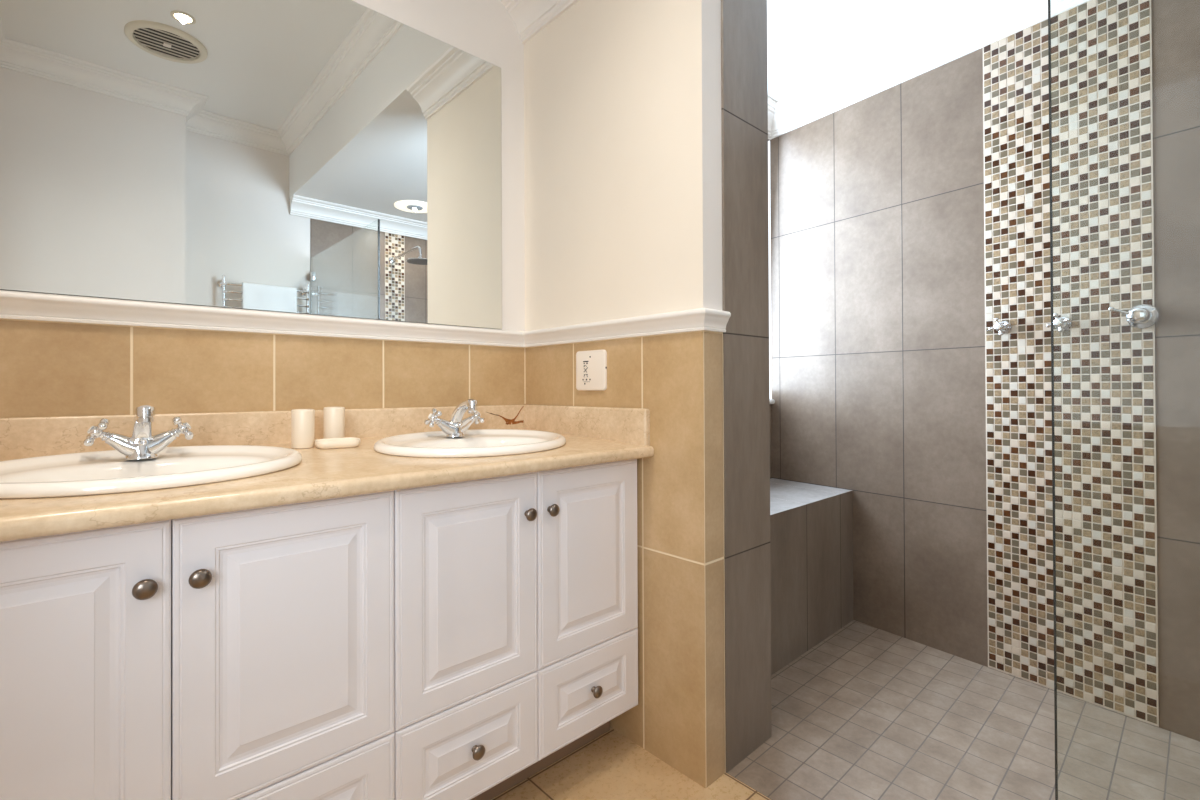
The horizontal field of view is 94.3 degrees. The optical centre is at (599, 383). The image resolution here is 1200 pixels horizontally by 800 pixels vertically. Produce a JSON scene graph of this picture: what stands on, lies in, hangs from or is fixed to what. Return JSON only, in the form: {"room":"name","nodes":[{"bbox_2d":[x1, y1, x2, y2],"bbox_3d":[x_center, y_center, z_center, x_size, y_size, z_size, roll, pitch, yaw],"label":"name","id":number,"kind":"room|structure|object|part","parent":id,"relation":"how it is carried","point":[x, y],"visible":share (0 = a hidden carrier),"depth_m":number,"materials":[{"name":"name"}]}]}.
{"room":"bathroom","nodes":[
{"label":"bathroom","id":0,"kind":"room"},
{"bbox_2d":[0,0,524,417],"bbox_3d":[-0.881,-0.371,1.569,1.650,2.870,0.100,0,0,-43],"label":"wall","id":1,"kind":"structure","parent":0,"point":[48,368],"depth_m":1.55,"materials":[{"name":"beige tile"}]},
{"bbox_2d":[0,0,501,328],"bbox_3d":[-0.880,-0.662,1.500,1.437,0.934,0.006,0,0,-43],"label":"vanity mirror","id":2,"kind":"object","parent":1,"relation":"attached to","point":[341,158],"visible":1,"depth_m":1.46,"materials":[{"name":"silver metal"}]},
{"bbox_2d":[0,290,730,346],"bbox_3d":[-0.549,-0.168,1.237,1.688,0.059,0.834,0,0,-43],"label":"trim rail","id":3,"kind":"object","parent":1,"relation":"attached to","point":[13,304],"visible":1,"depth_m":1.49,"materials":[{"name":"white paint"}]},
{"bbox_2d":[524,347,525,403],"bbox_3d":[-0.277,-0.030,2.054,0.003,0.208,0.003,0,0,-43],"label":"trim","id":4,"kind":"structure","parent":1,"relation":"attached to","point":[524,347],"depth_m":2.05,"materials":[{"name":"beige"}]},
{"bbox_2d":[491,727,770,799],"bbox_3d":[0.134,1.053,0.498,1.690,0.001,2.830,0,0,-43],"label":"floor","id":5,"kind":"structure","parent":0,"point":[611,766],"depth_m":1.48,"materials":[{"name":"beige tile"}]},
{"bbox_2d":[0,491,394,799],"bbox_3d":[-0.921,0.636,1.037,0.869,0.847,0.606,0,0,-43],"label":"vanity cabinet","id":6,"kind":"object","parent":5,"relation":"on","point":[248,655],"visible":0.98,"depth_m":0.91,"materials":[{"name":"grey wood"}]},
{"bbox_3d":[-0.819,0.461,0.770,0.358,0.490,0.020,0,0,-43],"label":"door","id":7,"kind":"part","parent":6,"relation":"part of","materials":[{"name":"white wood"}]},
{"bbox_3d":[-0.697,0.313,0.853,0.031,0.031,0.026,0,0,-43],"label":"knob","id":8,"kind":"part","parent":6,"relation":"part of","materials":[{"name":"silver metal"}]},
{"bbox_3d":[-0.646,0.313,0.899,0.031,0.031,0.026,0,0,-43],"label":"knob","id":9,"kind":"part","parent":6,"relation":"part of","materials":[{"name":"silver metal"}]},
{"bbox_3d":[-0.554,0.462,1.014,0.359,0.490,0.020,0,0,-43],"label":"door","id":10,"kind":"part","parent":6,"relation":"part of","materials":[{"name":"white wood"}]},
{"bbox_3d":[-0.552,0.819,1.012,0.359,0.221,0.020,0,0,-43],"label":"drawer","id":11,"kind":"part","parent":6,"relation":"part of","materials":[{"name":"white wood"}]},
{"bbox_2d":[0,404,653,541],"bbox_3d":[-0.647,0.139,1.279,1.598,0.142,0.634,0,0,-43],"label":"countertop","id":12,"kind":"structure","parent":6,"relation":"on","point":[593,435],"depth_m":1.22,"materials":[{"name":"beige stone"}]},
{"bbox_2d":[83,406,193,459],"bbox_3d":[-0.924,0.098,1.127,0.179,0.111,0.144,0,0,-43],"label":"tap","id":13,"kind":"object","parent":12,"relation":"on","point":[142,444],"visible":1,"depth_m":1.13,"materials":[{"name":"silver metal"}]},
{"bbox_3d":[-1.002,0.096,1.111,0.051,0.053,0.052,0,0,-24],"label":"handle","id":14,"kind":"part","parent":13,"relation":"part of","materials":[{"name":"silver metal"}]},
{"bbox_3d":[-0.926,0.097,1.129,0.036,0.108,0.117,0,0,-43],"label":"spout","id":15,"kind":"part","parent":13,"relation":"part of","materials":[{"name":"silver metal"}]},
{"bbox_3d":[-0.904,0.096,1.204,0.051,0.053,0.052,0,0,-24],"label":"handle","id":16,"kind":"part","parent":13,"relation":"part of","materials":[{"name":"silver metal"}]},
{"bbox_2d":[0,445,301,543],"bbox_3d":[-0.867,0.222,1.061,0.536,0.167,0.424,0,0,-41],"label":"washbasin","id":17,"kind":"object","parent":12,"relation":"in","point":[95,472],"visible":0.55,"depth_m":1.06,"materials":[{"name":"white ceramic"}]},
{"bbox_2d":[291,409,314,448],"bbox_3d":[-0.756,0.114,1.418,0.052,0.098,0.055,0,0,-38],"label":"tumbler","id":18,"kind":"object","parent":12,"relation":"on","point":[302,420],"visible":1,"depth_m":1.40,"materials":[{"name":"beige ceramic"}]},
{"bbox_2d":[323,407,344,438],"bbox_3d":[-0.726,0.112,1.521,0.052,0.098,0.055,0,0,-38],"label":"tumbler","id":19,"kind":"object","parent":12,"relation":"on","point":[334,417],"visible":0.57,"depth_m":1.50,"materials":[{"name":"beige ceramic"}]},
{"bbox_2d":[315,437,360,448],"bbox_3d":[-0.678,0.153,1.440,0.104,0.022,0.068,0,0,-35],"label":"soap dish","id":20,"kind":"object","parent":12,"relation":"on","point":[349,442],"visible":1,"depth_m":1.42,"materials":[{"name":"beige ceramic"}]},
{"bbox_2d":[424,399,484,436],"bbox_3d":[-0.399,0.099,1.612,0.179,0.111,0.144,0,0,-43],"label":"tap","id":21,"kind":"object","parent":12,"relation":"on","point":[455,427],"visible":1,"depth_m":1.61,"materials":[{"name":"silver metal"}]},
{"bbox_3d":[-0.476,0.097,1.597,0.051,0.053,0.052,0,0,-24],"label":"handle","id":22,"kind":"part","parent":21,"relation":"part of","materials":[{"name":"silver metal"}]},
{"bbox_3d":[-0.401,0.098,1.614,0.036,0.108,0.117,0,0,-43],"label":"spout","id":23,"kind":"part","parent":21,"relation":"part of","materials":[{"name":"silver metal"}]},
{"bbox_3d":[-0.379,0.097,1.689,0.051,0.053,0.052,0,0,-24],"label":"handle","id":24,"kind":"part","parent":21,"relation":"part of","materials":[{"name":"silver metal"}]},
{"bbox_2d":[373,429,565,457],"bbox_3d":[-0.340,0.223,1.530,0.536,0.167,0.424,0,-1,-45],"label":"washbasin","id":25,"kind":"object","parent":12,"relation":"in","point":[474,442],"visible":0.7,"depth_m":1.54,"materials":[{"name":"white ceramic"}]},
{"bbox_2d":[394,459,637,799],"bbox_3d":[-0.339,0.637,1.576,0.717,0.847,0.606,0,0,-43],"label":"vanity cabinet","id":26,"kind":"object","parent":5,"relation":"on","point":[516,596],"visible":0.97,"depth_m":1.32,"materials":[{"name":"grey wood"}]},
{"bbox_3d":[-0.288,0.819,1.257,0.357,0.221,0.020,0,0,-43],"label":"drawer","id":27,"kind":"part","parent":26,"relation":"part of","materials":[{"name":"white wood"}]},
{"bbox_3d":[-0.290,0.462,1.259,0.357,0.490,0.020,0,0,-43],"label":"door","id":28,"kind":"part","parent":26,"relation":"part of","materials":[{"name":"white wood"}]},
{"bbox_3d":[-0.273,0.818,1.240,0.031,0.031,0.026,0,0,-43],"label":"knob","id":29,"kind":"part","parent":26,"relation":"part of","materials":[{"name":"silver metal"}]},
{"bbox_3d":[-0.168,0.314,1.341,0.031,0.031,0.026,0,0,-43],"label":"knob","id":30,"kind":"part","parent":26,"relation":"part of","materials":[{"name":"silver metal"}]},
{"bbox_3d":[-0.118,0.314,1.388,0.031,0.031,0.026,0,0,-43],"label":"knob","id":31,"kind":"part","parent":26,"relation":"part of","materials":[{"name":"silver metal"}]},
{"bbox_3d":[-0.026,0.462,1.502,0.357,0.490,0.020,0,0,-43],"label":"door","id":32,"kind":"part","parent":26,"relation":"part of","materials":[{"name":"white wood"}]},
{"bbox_3d":[-0.025,0.820,1.500,0.357,0.221,0.020,0,0,-43],"label":"drawer","id":33,"kind":"part","parent":26,"relation":"part of","materials":[{"name":"white wood"}]},
{"bbox_3d":[-0.009,0.818,1.483,0.031,0.031,0.026,0,0,-43],"label":"knob","id":34,"kind":"part","parent":26,"relation":"part of","materials":[{"name":"silver metal"}]},
{"bbox_2d":[1048,0,1057,799],"bbox_3d":[1.231,0.035,0.492,0.028,2.020,1.305,0,0,-43],"label":"screen","id":35,"kind":"object","parent":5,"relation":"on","point":[1049,2],"visible":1,"depth_m":0.97,"materials":[{"name":"clear glass"}]},
{"bbox_2d":[524,0,771,787],"bbox_3d":[0.117,-0.159,1.867,0.321,2.440,0.814,0,0,-43],"label":"wall","id":36,"kind":"structure","parent":0,"point":[646,121],"depth_m":1.59,"materials":[{"name":"beige paint"}]},
{"bbox_2d":[576,350,606,390],"bbox_3d":[-0.029,-0.043,1.780,0.011,0.128,0.140,0,0,-43],"label":"socket","id":37,"kind":"object","parent":36,"relation":"attached to","point":[591,366],"visible":1,"depth_m":1.77,"materials":[{"name":"beige plastic"}]},
{"bbox_2d":[768,139,771,477],"bbox_3d":[0.467,-0.156,2.517,1.076,2.440,0.055,0,0,-43],"label":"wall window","id":38,"kind":"structure","parent":36,"relation":"in","point":[768,139],"depth_m":2.85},
{"bbox_2d":[768,0,1089,139],"bbox_3d":[1.214,-1.326,1.393,1.183,0.120,2.788,0,0,-36],"label":"crown molding","id":39,"kind":"structure","parent":36,"relation":"attached to","point":[980,24],"depth_m":2.25,"materials":[{"name":"white paint"}]},
{"bbox_2d":[767,0,980,101],"bbox_3d":[1.228,-1.601,1.536,1.700,0.430,2.830,0,0,-43],"label":"ceiling","id":40,"kind":"structure","parent":0,"point":[809,41],"depth_m":2.18,"materials":[{"name":"white paint"}]},
{"bbox_2d":[727,620,1199,799],"bbox_3d":[1.279,1.054,1.557,1.430,0.001,2.830,0,0,-43],"label":"floor","id":41,"kind":"structure","parent":0,"point":[867,712],"depth_m":1.66,"materials":[{"name":"grey tile"}]},
{"bbox_2d":[770,478,853,674],"bbox_3d":[0.636,0.771,2.332,1.076,0.582,0.430,0,0,-43],"label":"tiled bench","id":42,"kind":"object","parent":41,"relation":"on","point":[811,525],"visible":0.5,"depth_m":2.25,"materials":[{"name":"grey tile"}]},
{"bbox_2d":[770,0,1199,741],"bbox_3d":[1.659,-0.166,1.787,0.001,2.440,2.654,0,0,-36],"label":"wall","id":43,"kind":"structure","parent":0,"point":[877,200],"depth_m":2.25,"materials":[{"name":"grey tile"}]},
{"bbox_2d":[983,0,1158,726],"bbox_3d":[1.573,-0.106,1.898,0.007,2.318,0.455,0,0,-35],"label":"mosaic panel","id":44,"kind":"object","parent":43,"relation":"attached to","point":[1103,217],"visible":0.98,"depth_m":1.87,"materials":[{"name":"multicoloured tile"}]},
{"bbox_2d":[988,318,1010,335],"bbox_3d":[1.448,-0.205,2.015,0.064,0.066,0.066,0,0,-43],"label":"tap","id":45,"kind":"object","parent":44,"relation":"attached to","point":[1003,327],"visible":1,"depth_m":2.00,"materials":[{"name":"silver metal"}]},
{"bbox_2d":[1046,313,1070,331],"bbox_3d":[1.548,-0.205,1.877,0.064,0.066,0.066,0,0,-43],"label":"tap","id":46,"kind":"object","parent":44,"relation":"attached to","point":[1062,323],"visible":0.96,"depth_m":1.86,"materials":[{"name":"silver metal"}]},
{"bbox_2d":[1108,304,1158,328],"bbox_3d":[1.655,-0.210,1.728,0.068,0.076,0.112,0,0,-43],"label":"shower mixer","id":47,"kind":"object","parent":44,"relation":"attached to","point":[1141,316],"visible":1,"depth_m":1.71,"materials":[{"name":"silver metal"}]},
{"bbox_3d":[1.623,-0.227,1.738,0.056,0.030,0.014,0,0,24],"label":"lever","id":48,"kind":"part","parent":47,"relation":"part of","materials":[{"name":"silver metal"}]}
]}

